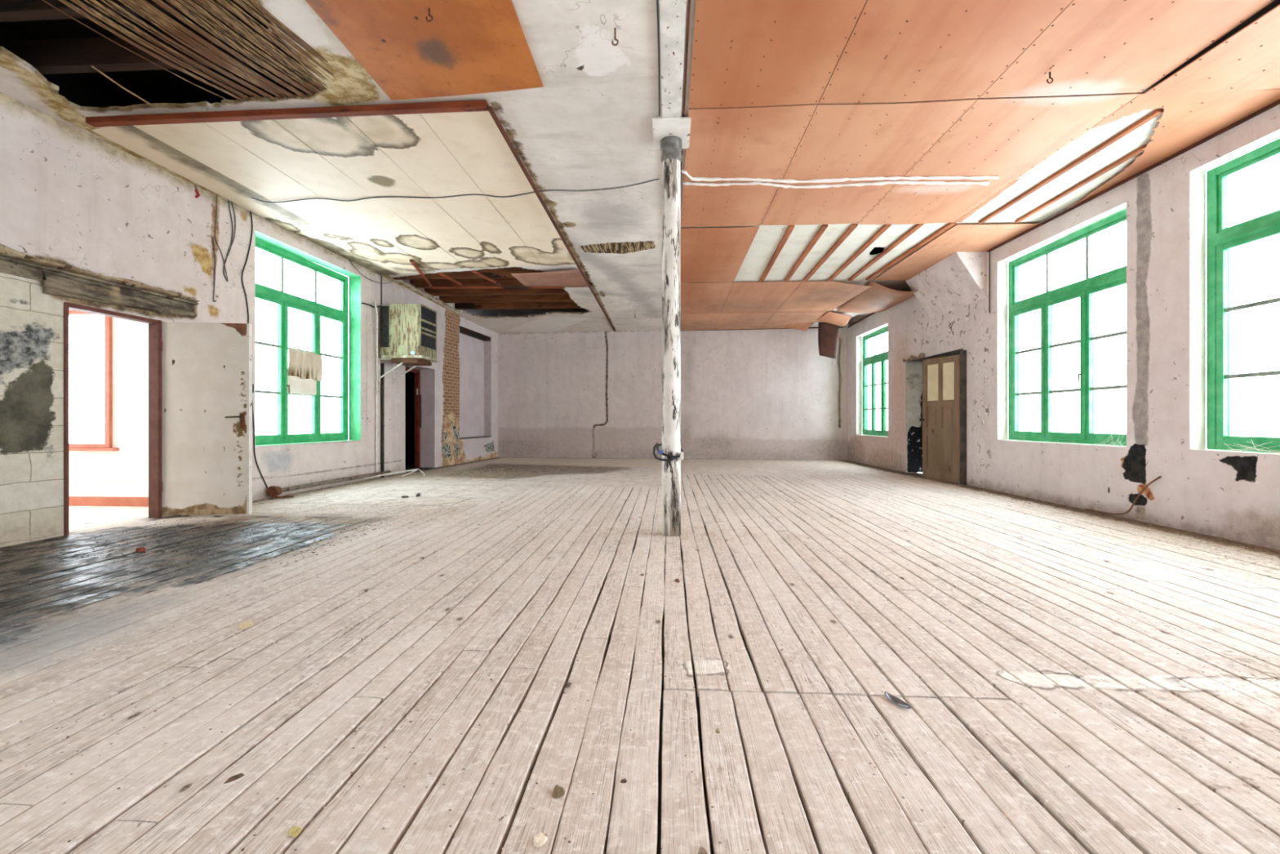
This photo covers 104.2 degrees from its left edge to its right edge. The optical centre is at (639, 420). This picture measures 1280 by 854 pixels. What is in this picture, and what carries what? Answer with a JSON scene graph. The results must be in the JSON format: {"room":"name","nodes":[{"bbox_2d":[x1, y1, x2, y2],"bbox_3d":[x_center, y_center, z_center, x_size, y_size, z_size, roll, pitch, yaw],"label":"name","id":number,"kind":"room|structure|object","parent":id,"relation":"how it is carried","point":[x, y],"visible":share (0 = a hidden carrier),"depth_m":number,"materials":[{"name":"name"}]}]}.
{"room":"abandoned hall","nodes":[
{"label":"abandoned hall","id":0,"kind":"room"},
{"bbox_2d":[68,309,148,497],"bbox_3d":[-6.662,-0.500,5.881,3.240,3.000,0.001,0,0,3],"label":"wall","id":1,"kind":"structure","parent":0,"point":[130,338],"depth_m":5.85,"materials":[{"name":"white paint"}]},
{"bbox_2d":[68,310,119,450],"bbox_3d":[-6.797,-0.476,5.884,1.370,1.653,0.110,0,0,3],"label":"window","id":2,"kind":"structure","parent":1,"relation":"in","point":[108,445],"depth_m":5.83,"materials":[{"name":"paint"}]},
{"bbox_2d":[68,496,148,506],"bbox_3d":[-6.613,0.948,5.863,3.340,0.105,0.030,0,0,3],"label":"baseboard","id":3,"kind":"structure","parent":1,"relation":"attached to","point":[73,500],"depth_m":5.83,"materials":[{"name":"paint"}]},
{"bbox_2d":[68,477,148,480],"bbox_3d":[-6.613,0.688,5.871,3.340,0.025,0.015,0,0,3],"label":"trim","id":4,"kind":"structure","parent":1,"relation":"attached to","point":[69,478],"depth_m":5.84,"materials":[{"name":"white paint"}]},
{"bbox_2d":[68,505,152,534],"bbox_3d":[-6.691,1.001,3.930,3.400,0.001,3.900,0,0,3],"label":"floor","id":5,"kind":"structure","parent":0,"point":[78,516],"depth_m":5.30,"materials":[{"name":"white"}]},
{"bbox_2d":[0,92,404,547],"bbox_3d":[-5.250,-1.075,2.935,0.212,4.250,13.370,0,0,5],"label":"wall","id":6,"kind":"structure","parent":0,"point":[68,196],"depth_m":4.68,"materials":[{"name":"paint"}]},
{"bbox_2d":[0,244,199,317],"bbox_3d":[-5.026,-1.252,3.833,0.106,0.365,3.301,0,0,5],"label":"lintel","id":7,"kind":"object","parent":6,"relation":"attached to","point":[57,278],"visible":1,"depth_m":4.50,"materials":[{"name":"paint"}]},
{"bbox_2d":[63,302,161,535],"bbox_3d":[-5.015,-0.017,4.734,0.120,2.034,0.804,0,0,5],"label":"door frame","id":8,"kind":"structure","parent":6,"relation":"in","point":[154,326],"depth_m":5.10,"materials":[{"name":"wood"}]},
{"bbox_2d":[161,321,252,515],"bbox_3d":[-4.527,-0.020,5.176,0.853,2.000,0.118,0,0,-6],"label":"open door","id":9,"kind":"structure","parent":8,"relation":"attached to","point":[207,366],"depth_m":5.19,"materials":[{"name":"white paint"}]},
{"bbox_2d":[212,236,216,302],"bbox_3d":[-4.872,-1.725,5.701,0.013,0.737,0.048,0,0,3],"label":"cable","id":10,"kind":"object","parent":6,"relation":"attached to","point":[212,237],"visible":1,"depth_m":5.70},
{"bbox_2d":[241,211,253,323],"bbox_3d":[-4.832,-1.867,6.127,0.014,1.554,0.157,0,0,5],"label":"cable","id":11,"kind":"object","parent":6,"relation":"attached to","point":[250,211],"visible":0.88,"depth_m":6.13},
{"bbox_2d":[252,383,267,488],"bbox_3d":[-4.814,0.234,6.319,0.037,1.523,0.388,0,0,3],"label":"cable","id":12,"kind":"object","parent":6,"relation":"attached to","point":[252,384],"visible":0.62,"depth_m":6.22,"materials":[{"name":"rubber"}]},
{"bbox_2d":[255,237,348,444],"bbox_3d":[-4.967,-1.034,7.287,0.158,2.720,2.030,0,0,5],"label":"window","id":13,"kind":"structure","parent":6,"relation":"in","point":[284,300],"depth_m":7.34,"materials":[{"name":"green paint"}]},
{"bbox_2d":[255,244,344,312],"bbox_3d":[-4.986,-2.042,7.289,0.040,0.551,1.880,0,0,5],"label":"light","id":14,"kind":"object","parent":13,"relation":"on","point":[282,255],"depth_m":7.32,"materials":[{"name":"glass"}]},
{"bbox_2d":[287,372,316,395],"bbox_3d":[-4.938,-0.535,7.288,0.004,0.288,0.544,0,0,5],"label":"card","id":15,"kind":"object","parent":13,"relation":"attached to","point":[297,385],"visible":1,"depth_m":7.27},
{"bbox_2d":[288,348,322,381],"bbox_3d":[-4.906,-0.809,7.305,0.053,0.426,0.646,0,0,5],"label":"cloth","id":16,"kind":"object","parent":13,"relation":"hanging from","point":[308,365],"visible":1,"depth_m":7.32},
{"bbox_2d":[373,300,377,472],"bbox_3d":[-4.553,-0.561,8.616,0.072,3.003,0.132,0,0,-12],"label":"conduit","id":17,"kind":"object","parent":6,"relation":"attached to","point":[375,307],"visible":0.94,"depth_m":8.64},
{"bbox_2d":[380,362,384,477],"bbox_3d":[-4.561,-0.010,8.821,0.055,2.020,0.055,0,0,3],"label":"drain pipe","id":18,"kind":"object","parent":6,"relation":"attached to","point":[382,365],"visible":0.98,"depth_m":8.80,"materials":[{"name":"metal"}]},
{"bbox_2d":[377,303,439,383],"bbox_3d":[-4.156,-1.356,8.961,0.820,1.352,0.690,0,0,3],"label":"cooler","id":19,"kind":"object","parent":6,"relation":"attached to","point":[408,331],"visible":1,"depth_m":8.65,"materials":[{"name":"metal"}]},
{"bbox_2d":[381,355,439,362],"bbox_3d":[-4.106,-1.110,8.958,0.720,0.040,0.690,0,0,3],"label":"tray","id":20,"kind":"object","parent":19,"relation":"on","point":[426,358],"depth_m":8.67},
{"bbox_2d":[421,306,435,350],"bbox_3d":[-3.801,-1.650,8.941,0.021,0.700,0.570,0,0,3],"label":"grille","id":21,"kind":"object","parent":19,"relation":"attached to","point":[428,314],"depth_m":8.93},
{"bbox_2d":[404,279,497,472],"bbox_3d":[-4.705,-1.075,11.692,1.004,4.250,4.188,0,0,9],"label":"wall","id":22,"kind":"structure","parent":0,"point":[459,393],"depth_m":11.46,"materials":[{"name":"paint"}]},
{"bbox_2d":[404,367,421,467],"bbox_3d":[-4.792,-0.047,10.144,0.133,2.094,1.020,0,0,9],"label":"door","id":23,"kind":"structure","parent":22,"relation":"in","point":[417,372],"depth_m":10.58,"materials":[{"name":"metal"}]},
{"bbox_2d":[0,0,1164,333],"bbox_3d":[-0.029,-2.800,4.859,10.800,0.800,18.100,0,0,3],"label":"ceiling","id":24,"kind":"structure","parent":0,"point":[589,125],"depth_m":4.56,"materials":[{"name":"paint"}]},
{"bbox_2d":[0,0,255,22],"bbox_3d":[-3.451,-2.740,3.218,3.250,0.200,0.090,0,0,3],"label":"joist","id":25,"kind":"object","parent":24,"relation":"attached to","point":[11,11],"visible":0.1,"depth_m":3.21,"materials":[{"name":"wood"}]},
{"bbox_2d":[0,29,300,74],"bbox_3d":[-3.424,-2.740,3.697,3.250,0.200,0.090,0,0,3],"label":"joist","id":26,"kind":"object","parent":24,"relation":"attached to","point":[68,55],"visible":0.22,"depth_m":3.69,"materials":[{"name":"wood"}]},
{"bbox_2d":[91,65,151,104],"bbox_3d":[-4.015,-2.595,3.863,0.012,0.061,0.374,0,0,11],"label":"broken lath","id":27,"kind":"object","parent":26,"relation":"hanging from","point":[93,67],"visible":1,"depth_m":3.85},
{"bbox_2d":[42,0,337,100],"bbox_3d":[-2.934,-2.534,3.168,1.442,0.086,1.600,0,0,3],"label":"reed lath","id":28,"kind":"object","parent":24,"relation":"attached to","point":[247,73],"visible":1,"depth_m":3.31,"materials":[{"name":"wicker"}]},
{"bbox_2d":[222,200,233,281],"bbox_3d":[-4.856,-2.149,5.873,0.012,1.025,0.125,0,0,5],"label":"cable","id":29,"kind":"object","parent":24,"relation":"hanging from","point":[228,201],"visible":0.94,"depth_m":5.89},
{"bbox_2d":[91,125,402,275],"bbox_3d":[-4.515,-2.577,6.571,0.490,0.022,4.577,0,0,3],"label":"board","id":30,"kind":"object","parent":24,"relation":"attached to","point":[130,137],"visible":0.94,"depth_m":5.53,"materials":[{"name":"wood"}]},
{"bbox_2d":[133,122,435,274],"bbox_3d":[-3.933,-2.553,6.425,0.662,0.032,4.490,0,0,3],"label":"board","id":31,"kind":"object","parent":24,"relation":"attached to","point":[199,141],"visible":0.94,"depth_m":5.39,"materials":[{"name":"wood"}]},
{"bbox_2d":[85,99,488,127],"bbox_3d":[-2.918,-2.502,4.064,3.441,0.075,0.070,0,0,4],"label":"batten","id":32,"kind":"object","parent":24,"relation":"attached to","point":[481,104],"visible":1,"depth_m":4.04,"materials":[{"name":"wood"}]},
{"bbox_2d":[204,120,466,270],"bbox_3d":[-3.289,-2.541,6.283,0.622,0.031,4.280,0,0,3],"label":"board","id":33,"kind":"object","parent":24,"relation":"attached to","point":[268,140],"visible":0.97,"depth_m":5.32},
{"bbox_2d":[274,116,504,268],"bbox_3d":[-2.653,-2.530,6.206,0.642,0.032,4.197,0,0,3],"label":"board","id":34,"kind":"object","parent":24,"relation":"attached to","point":[337,140],"visible":0.95,"depth_m":5.25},
{"bbox_2d":[409,259,432,286],"bbox_3d":[-3.734,-2.510,8.524,0.050,0.050,1.416,0,0,-11],"label":"batten","id":35,"kind":"object","parent":24,"relation":"attached to","point":[411,261],"visible":1,"depth_m":8.42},
{"bbox_2d":[305,0,543,100],"bbox_3d":[-1.402,-2.512,2.683,1.240,0.031,2.400,0,0,3],"label":"sheet","id":36,"kind":"object","parent":24,"relation":"attached to","point":[468,46],"visible":1,"depth_m":3.31,"materials":[{"name":"wood"}]},
{"bbox_2d":[346,113,542,266],"bbox_3d":[-2.012,-2.518,6.105,0.632,0.031,4.067,0,0,3],"label":"board","id":37,"kind":"object","parent":24,"relation":"attached to","point":[408,140],"visible":0.98,"depth_m":5.17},
{"bbox_2d":[251,177,659,203],"bbox_3d":[-2.107,-2.506,5.509,4.688,0.098,0.265,0,0,8],"label":"cable","id":38,"kind":"object","parent":24,"relation":"attached to","point":[657,178],"visible":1,"depth_m":5.55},
{"bbox_2d":[392,266,542,279],"bbox_3d":[-2.582,-2.650,8.908,3.750,0.180,0.100,0,0,3],"label":"joist","id":39,"kind":"object","parent":24,"relation":"attached to","point":[502,273],"visible":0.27,"depth_m":8.88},
{"bbox_2d":[471,270,500,284],"bbox_3d":[-2.697,-2.510,8.768,0.050,0.050,0.788,0,0,18],"label":"batten","id":40,"kind":"object","parent":24,"relation":"attached to","point":[473,271],"visible":1,"depth_m":8.71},
{"bbox_2d":[425,288,568,296],"bbox_3d":[-2.515,-2.650,10.106,3.750,0.180,0.100,0,0,3],"label":"joist","id":41,"kind":"object","parent":24,"relation":"attached to","point":[434,292],"visible":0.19,"depth_m":10.09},
{"bbox_2d":[420,111,575,266],"bbox_3d":[-1.394,-2.507,6.064,0.592,0.031,4.054,0,0,3],"label":"board","id":42,"kind":"object","parent":24,"relation":"attached to","point":[474,140],"visible":0.86,"depth_m":5.07,"materials":[{"name":"wood"}]},
{"bbox_2d":[431,286,564,288],"bbox_3d":[-2.639,-2.465,9.232,2.500,0.050,0.045,0,0,3],"label":"batten","id":43,"kind":"object","parent":24,"relation":"attached to","point":[432,287],"visible":1,"depth_m":9.23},
{"bbox_2d":[409,277,592,288],"bbox_3d":[-2.548,-2.650,9.507,3.750,0.180,0.100,0,0,3],"label":"joist","id":44,"kind":"object","parent":24,"relation":"attached to","point":[512,282],"visible":0.37,"depth_m":9.50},
{"bbox_2d":[439,293,573,302],"bbox_3d":[-2.481,-2.650,10.705,3.750,0.180,0.100,0,0,3],"label":"joist","id":45,"kind":"object","parent":24,"relation":"attached to","point":[510,298],"visible":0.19,"depth_m":10.69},
{"bbox_2d":[454,301,580,309],"bbox_3d":[-2.445,-2.650,11.354,3.750,0.180,0.100,0,0,3],"label":"joist","id":46,"kind":"object","parent":24,"relation":"attached to","point":[553,304],"visible":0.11,"depth_m":11.34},
{"bbox_2d":[511,269,588,287],"bbox_3d":[-1.546,-2.473,8.734,1.229,0.016,1.083,0,0,3],"label":"board","id":47,"kind":"object","parent":24,"relation":"attached to","point":[566,278],"visible":0.97,"depth_m":8.68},
{"bbox_2d":[487,106,615,331],"bbox_3d":[-0.928,-2.422,8.570,0.035,0.125,9.290,0,0,3],"label":"trim","id":48,"kind":"structure","parent":24,"relation":"attached to","point":[493,114],"depth_m":5.29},
{"bbox_2d":[680,312,719,330],"bbox_3d":[1.348,-2.383,12.173,1.002,0.051,2.112,0,0,3],"label":"ceiling panel","id":49,"kind":"object","parent":24,"relation":"attached to","point":[696,321],"visible":0.79,"depth_m":11.92,"materials":[{"name":"wood"}]},
{"bbox_2d":[680,282,733,312],"bbox_3d":[1.235,-2.426,10.153,1.002,0.085,2.487,0,0,3],"label":"ceiling panel","id":50,"kind":"object","parent":24,"relation":"attached to","point":[700,297],"visible":0.84,"depth_m":9.78,"materials":[{"name":"wood"}]},
{"bbox_2d":[680,226,759,282],"bbox_3d":[1.103,-2.464,7.789,1.002,0.027,2.811,0,0,3],"label":"ceiling panel","id":51,"kind":"object","parent":24,"relation":"attached to","point":[711,255],"visible":0.86,"depth_m":7.32,"materials":[{"name":"wood"}]},
{"bbox_2d":[712,311,775,329],"bbox_3d":[2.458,-2.386,12.174,1.204,0.044,2.238,0,0,3],"label":"ceiling panel","id":52,"kind":"object","parent":24,"relation":"attached to","point":[749,320],"visible":1,"depth_m":11.82,"materials":[{"name":"wood"}]},
{"bbox_2d":[680,104,817,232],"bbox_3d":[0.959,-2.470,5.216,1.002,0.017,2.577,0,0,3],"label":"ceiling panel","id":53,"kind":"object","parent":24,"relation":"attached to","point":[759,141],"visible":0.99,"depth_m":4.65,"materials":[{"name":"wood"}]},
{"bbox_2d":[720,280,802,312],"bbox_3d":[2.340,-2.429,10.048,1.204,0.079,2.400,0,0,3],"label":"ceiling panel","id":54,"kind":"object","parent":24,"relation":"attached to","point":[757,296],"visible":1,"depth_m":9.74,"materials":[{"name":"wood"}]},
{"bbox_2d":[759,225,794,281],"bbox_3d":[2.048,-2.480,7.603,0.070,0.040,2.491,0,0,5],"label":"batten","id":55,"kind":"object","parent":24,"relation":"attached to","point":[790,228],"visible":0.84,"depth_m":7.25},
{"bbox_2d":[688,0,866,119],"bbox_3d":[0.823,-2.470,2.784,1.002,0.016,2.545,0,0,3],"label":"ceiling panel","id":56,"kind":"object","parent":24,"relation":"attached to","point":[746,53],"visible":1,"depth_m":3.31,"materials":[{"name":"wood"}]},
{"bbox_2d":[760,311,830,328],"bbox_3d":[3.649,-2.386,11.975,1.184,0.044,1.974,0,0,3],"label":"ceiling panel","id":57,"kind":"object","parent":24,"relation":"attached to","point":[779,319],"visible":0.91,"depth_m":11.64,"materials":[{"name":"wood"}]},
{"bbox_2d":[785,322,812,330],"bbox_3d":[3.922,-2.323,12.376,0.551,0.106,0.551,0,0,3],"label":"sheet","id":58,"kind":"object","parent":57,"relation":"hanging from","point":[802,326],"visible":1,"depth_m":12.38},
{"bbox_2d":[783,224,827,281],"bbox_3d":[2.472,-2.480,7.579,0.070,0.040,2.492,0,0,5],"label":"batten","id":59,"kind":"object","parent":24,"relation":"attached to","point":[824,227],"visible":0.87,"depth_m":7.24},
{"bbox_2d":[776,280,871,311],"bbox_3d":[3.537,-2.409,9.966,1.184,0.118,2.369,0,0,3],"label":"ceiling panel","id":60,"kind":"object","parent":24,"relation":"attached to","point":[809,295],"visible":1,"depth_m":9.67,"materials":[{"name":"wood"}]},
{"bbox_2d":[817,322,839,359],"bbox_3d":[4.548,-1.925,12.019,0.500,0.876,0.108,0,0,3],"label":"flap","id":61,"kind":"object","parent":24,"relation":"hanging from","point":[828,333],"visible":0.97,"depth_m":12.04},
{"bbox_2d":[803,223,857,281],"bbox_3d":[2.821,-2.480,7.559,0.070,0.040,2.491,0,0,4],"label":"batten","id":62,"kind":"object","parent":24,"relation":"attached to","point":[853,226],"visible":1,"depth_m":7.21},
{"bbox_2d":[816,311,852,326],"bbox_3d":[4.461,-2.303,11.519,0.622,0.166,1.300,0,0,3],"label":"sheet","id":63,"kind":"object","parent":24,"relation":"hanging from","point":[839,319],"visible":0.99,"depth_m":11.35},
{"bbox_2d":[827,224,891,280],"bbox_3d":[3.246,-2.480,7.536,0.070,0.040,2.491,0,0,5],"label":"batten","id":64,"kind":"object","parent":24,"relation":"attached to","point":[885,227],"visible":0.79,"depth_m":7.24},
{"bbox_2d":[760,98,977,230],"bbox_3d":[2.065,-2.466,5.143,1.204,0.024,2.554,0,0,3],"label":"ceiling panel","id":65,"kind":"object","parent":24,"relation":"attached to","point":[850,140],"visible":0.96,"depth_m":4.59,"materials":[{"name":"wood"}]},
{"bbox_2d":[682,180,989,188],"bbox_3d":[2.022,-2.455,5.179,3.160,0.041,0.129,0,0,1],"label":"sealant line","id":66,"kind":"object","parent":65,"relation":"attached to","point":[899,182],"visible":1,"depth_m":5.15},
{"bbox_2d":[680,169,999,182],"bbox_3d":[2.010,-2.455,5.047,3.220,0.042,0.193,0,0,-2],"label":"sealant line","id":67,"kind":"object","parent":65,"relation":"attached to","point":[917,177],"visible":1,"depth_m":5.05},
{"bbox_2d":[836,280,919,313],"bbox_3d":[4.707,-2.343,9.677,1.106,0.225,2.200,0,0,6],"label":"sheet","id":68,"kind":"object","parent":24,"relation":"hanging from","point":[877,298],"visible":0.9,"depth_m":9.55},
{"bbox_2d":[848,223,924,280],"bbox_3d":[3.620,-2.480,7.515,0.070,0.040,2.490,0,0,3],"label":"batten","id":69,"kind":"object","parent":24,"relation":"attached to","point":[917,226],"visible":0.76,"depth_m":7.21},
{"bbox_2d":[865,222,955,279],"bbox_3d":[3.965,-2.480,7.495,0.070,0.040,2.491,0,0,1],"label":"batten","id":70,"kind":"object","parent":24,"relation":"attached to","point":[948,225],"visible":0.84,"depth_m":7.17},
{"bbox_2d":[818,0,1072,103],"bbox_3d":[1.926,-2.466,2.650,1.204,0.025,2.400,0,0,3],"label":"ceiling panel","id":71,"kind":"object","parent":24,"relation":"attached to","point":[895,51],"visible":1,"depth_m":3.28,"materials":[{"name":"wood"}]},
{"bbox_2d":[874,223,1038,279],"bbox_3d":[4.601,-2.463,7.607,1.136,0.026,2.839,0,0,3],"label":"ceiling panel","id":72,"kind":"object","parent":24,"relation":"attached to","point":[960,237],"visible":0.71,"depth_m":7.01,"materials":[{"name":"wood"}]},
{"bbox_2d":[988,251,990,313],"bbox_3d":[5.044,-2.005,7.188,0.016,0.910,0.016,0,0,3],"label":"cable","id":73,"kind":"object","parent":72,"relation":"hanging from","point":[988,251],"visible":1,"depth_m":7.18,"materials":[{"name":"metal"}]},
{"bbox_2d":[857,93,1140,224],"bbox_3d":[3.275,-2.465,5.085,1.205,0.023,2.574,0,0,3],"label":"ceiling panel","id":74,"kind":"object","parent":24,"relation":"attached to","point":[1005,139],"visible":0.99,"depth_m":4.52,"materials":[{"name":"wood"}]},
{"bbox_2d":[978,108,1163,223],"bbox_3d":[4.219,-2.485,5.119,0.050,0.030,2.265,0,0,3],"label":"batten","id":75,"kind":"object","parent":24,"relation":"attached to","point":[1154,113],"visible":0.98,"depth_m":4.73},
{"bbox_2d":[1014,144,1146,222],"bbox_3d":[4.648,-2.485,5.369,0.050,0.030,1.717,0,0,4],"label":"batten","id":76,"kind":"object","parent":24,"relation":"attached to","point":[1137,151],"visible":0.94,"depth_m":5.17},
{"bbox_2d":[955,88,1279,226],"bbox_3d":[4.442,-2.467,5.010,1.164,0.017,2.554,0,0,3],"label":"ceiling panel","id":77,"kind":"object","parent":24,"relation":"attached to","point":[1186,119],"visible":0.91,"depth_m":4.04,"materials":[{"name":"wood"}]},
{"bbox_2d":[979,0,1274,102],"bbox_3d":[3.128,-2.469,2.723,1.177,0.018,2.682,0,0,3],"label":"ceiling panel","id":78,"kind":"object","parent":24,"relation":"attached to","point":[1092,46],"visible":1,"depth_m":3.27,"materials":[{"name":"wood"}]},
{"bbox_2d":[1137,0,1279,93],"bbox_3d":[3.777,-2.490,2.894,0.100,0.012,1.800,0,0,4],"label":"strip","id":79,"kind":"object","parent":24,"relation":"attached to","point":[1273,4],"visible":0.4,"depth_m":3.22,"materials":[{"name":"brown wood"}]},
{"bbox_2d":[1143,4,1279,116],"bbox_3d":[4.310,-2.449,2.662,1.164,0.059,2.692,0,0,3],"label":"ceiling panel","id":80,"kind":"object","parent":24,"relation":"attached to","point":[1249,60],"visible":1,"depth_m":3.44,"materials":[{"name":"wood"}]},
{"bbox_2d":[0,457,1279,853],"bbox_3d":[-0.042,1.029,4.785,10.582,0.062,17.650,0,0,3],"label":"floor","id":81,"kind":"structure","parent":0,"point":[1115,741],"depth_m":1.96,"materials":[{"name":"wood"}]},
{"bbox_2d":[7,516,385,564],"bbox_3d":[-3.564,0.995,4.305,2.410,0.008,1.617,0,0,3],"label":"rubble","id":82,"kind":"object","parent":81,"relation":"on","point":[185,517],"visible":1,"depth_m":4.07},
{"bbox_2d":[223,773,244,783],"bbox_3d":[-1.133,0.996,1.389,0.022,0.007,0.050,0,0,43],"label":"scrap","id":83,"kind":"object","parent":81,"relation":"on","point":[233,778],"visible":1,"depth_m":1.39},
{"bbox_2d":[237,620,253,628],"bbox_3d":[-1.915,0.988,2.425,0.067,0.022,0.051,0,0,-13],"label":"flake","id":84,"kind":"object","parent":81,"relation":"on","point":[246,624],"visible":1,"depth_m":2.41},
{"bbox_2d":[288,825,302,837],"bbox_3d":[-0.841,0.996,1.211,0.034,0.007,0.031,0,0,5],"label":"dry leaf","id":85,"kind":"object","parent":81,"relation":"on","point":[294,831],"visible":1,"depth_m":1.21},
{"bbox_2d":[266,470,391,498],"bbox_3d":[-4.517,0.915,7.596,0.285,0.158,2.513,0,0,5],"label":"pipe","id":86,"kind":"object","parent":81,"relation":"on","point":[273,491],"visible":0.98,"depth_m":6.95,"materials":[{"name":"metal"}]},
{"bbox_2d":[217,466,541,515],"bbox_3d":[-4.199,0.994,8.516,3.602,0.011,5.920,0,0,38],"label":"rubble","id":87,"kind":"object","parent":81,"relation":"on","point":[468,473],"visible":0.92,"depth_m":9.04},
{"bbox_2d":[362,468,425,479],"bbox_3d":[-4.222,0.940,8.666,0.312,0.118,1.056,0,0,28],"label":"rod","id":88,"kind":"object","parent":81,"relation":"on","point":[415,469],"visible":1,"depth_m":8.87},
{"bbox_2d":[533,831,547,847],"bbox_3d":[-0.239,0.995,1.186,0.035,0.009,0.035,0,0,34],"label":"flake","id":89,"kind":"object","parent":81,"relation":"on","point":[540,839],"visible":1,"depth_m":1.18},
{"bbox_2d":[551,784,564,798],"bbox_3d":[-0.221,0.992,1.338,0.034,0.013,0.038,0,0,-44],"label":"fluff","id":90,"kind":"object","parent":81,"relation":"on","point":[558,791],"visible":1,"depth_m":1.33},
{"bbox_2d":[21,475,1277,851],"bbox_3d":[0.227,0.997,4.954,9.103,0.004,8.072,0,0,3],"label":"crumbs","id":91,"kind":"object","parent":81,"relation":"on","point":[717,476],"visible":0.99,"depth_m":2.15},
{"bbox_2d":[652,116,691,536],"bbox_3d":[0.270,-0.737,4.287,0.320,3.474,0.450,0,0,3],"label":"column","id":92,"kind":"structure","parent":81,"relation":"on","point":[670,135],"depth_m":4.32,"materials":[{"name":"paint"}]},
{"bbox_2d":[653,443,683,461],"bbox_3d":[0.251,0.271,4.389,0.270,0.157,0.251,0,0,3],"label":"cable loop","id":93,"kind":"object","parent":92,"relation":"attached to","point":[660,451],"visible":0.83,"depth_m":4.29,"materials":[{"name":"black plastic"}]},
{"bbox_2d":[659,0,690,179],"bbox_3d":[0.296,-2.535,4.540,0.185,0.120,17.100,0,0,3],"label":"steel beam","id":94,"kind":"structure","parent":92,"relation":"on","point":[672,12],"depth_m":3.37,"materials":[{"name":"white paint"}]},
{"bbox_2d":[656,0,660,116],"bbox_3d":[0.076,-2.479,2.525,0.022,0.014,3.050,0,0,3],"label":"cable","id":95,"kind":"object","parent":94,"relation":"attached to","point":[657,2],"visible":1,"depth_m":3.37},
{"bbox_2d":[884,691,911,709],"bbox_3d":[0.912,0.989,1.765,0.037,0.012,0.101,0,0,-25],"label":"shard","id":96,"kind":"object","parent":81,"relation":"on","point":[894,699],"visible":1,"depth_m":1.76},
{"bbox_2d":[845,461,1279,558],"bbox_3d":[4.839,0.994,7.233,0.522,0.009,10.004,0,0,2],"label":"rubble","id":97,"kind":"object","parent":81,"relation":"on","point":[982,489],"visible":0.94,"depth_m":5.24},
{"bbox_2d":[497,307,847,460],"bbox_3d":[0.681,-1.075,13.158,9.226,4.250,0.001,0,0,7],"label":"wall","id":98,"kind":"structure","parent":0,"point":[762,393],"depth_m":13.17,"materials":[{"name":"paint"}]},
{"bbox_2d":[847,104,1279,550],"bbox_3d":[5.124,-1.075,4.149,0.342,4.250,16.952,0,0,2],"label":"wall","id":99,"kind":"structure","parent":0,"point":[1228,495],"depth_m":5.00,"materials":[{"name":"paint"}]},
{"bbox_2d":[862,325,888,436],"bbox_3d":[5.374,-0.849,11.239,0.158,2.390,1.660,0,0,2],"label":"window","id":100,"kind":"structure","parent":99,"relation":"in","point":[882,357],"depth_m":11.46,"materials":[{"name":"green paint"}]},
{"bbox_2d":[864,329,888,359],"bbox_3d":[5.393,-1.718,11.238,0.040,0.501,1.510,0,0,2],"label":"light","id":101,"kind":"object","parent":100,"relation":"on","point":[879,332],"depth_m":11.47,"materials":[{"name":"glass"}]},
{"bbox_2d":[919,354,959,483],"bbox_3d":[4.955,-0.030,8.226,0.172,2.038,0.755,0,0,-13],"label":"panelled door","id":102,"kind":"structure","parent":99,"relation":"in","point":[940,420],"depth_m":8.21,"materials":[{"name":"wood"}]},
{"bbox_2d":[905,251,986,318],"bbox_3d":[4.875,-2.150,8.035,0.469,0.700,1.508,0,0,3],"label":"corbel","id":103,"kind":"object","parent":99,"relation":"attached to","point":[958,280],"visible":0.96,"depth_m":7.75,"materials":[{"name":"paint"}]},
{"bbox_2d":[960,350,966,484],"bbox_3d":[5.061,-0.050,7.798,0.048,2.100,0.100,0,0,2],"label":"post","id":104,"kind":"object","parent":99,"relation":"attached to","point":[962,353],"visible":1,"depth_m":7.75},
{"bbox_2d":[1008,208,1126,446],"bbox_3d":[5.185,-0.984,6.072,0.158,2.520,1.940,0,0,2],"label":"window","id":105,"kind":"structure","parent":99,"relation":"in","point":[1085,290],"depth_m":6.15,"materials":[{"name":"green paint"}]},
{"bbox_2d":[1013,216,1126,304],"bbox_3d":[5.204,-1.887,6.071,0.040,0.561,1.790,0,0,2],"label":"light","id":106,"kind":"object","parent":105,"relation":"on","point":[1086,234],"depth_m":6.06,"materials":[{"name":"glass"}]},
{"bbox_2d":[1084,475,1161,515],"bbox_3d":[4.933,0.756,5.128,0.039,0.464,0.806,0,0,0],"label":"cable","id":107,"kind":"object","parent":99,"relation":"attached to","point":[1159,477],"visible":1,"depth_m":4.98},
{"bbox_2d":[986,99,1279,252],"bbox_3d":[4.841,-2.458,1.481,0.030,0.032,11.500,0,0,2],"label":"trim","id":108,"kind":"structure","parent":99,"relation":"attached to","point":[1277,102],"depth_m":4.79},
{"bbox_2d":[1206,137,1279,453],"bbox_3d":[5.092,-0.994,3.519,0.158,2.520,1.950,0,0,2],"label":"window","id":109,"kind":"structure","parent":99,"relation":"in","point":[1220,239],"depth_m":4.37,"materials":[{"name":"green paint"}]},
{"bbox_2d":[1217,148,1279,232],"bbox_3d":[5.111,-1.913,3.518,0.040,0.531,1.800,0,0,2],"label":"light","id":110,"kind":"object","parent":109,"relation":"on","point":[1264,155],"depth_m":4.30,"materials":[{"name":"glass"}]},
{"bbox_2d":[1221,440,1279,453],"bbox_3d":[5.011,0.213,4.034,0.131,0.104,0.678,0,0,3],"label":"cobweb","id":111,"kind":"object","parent":99,"relation":"attached to","point":[1231,449],"visible":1,"depth_m":4.09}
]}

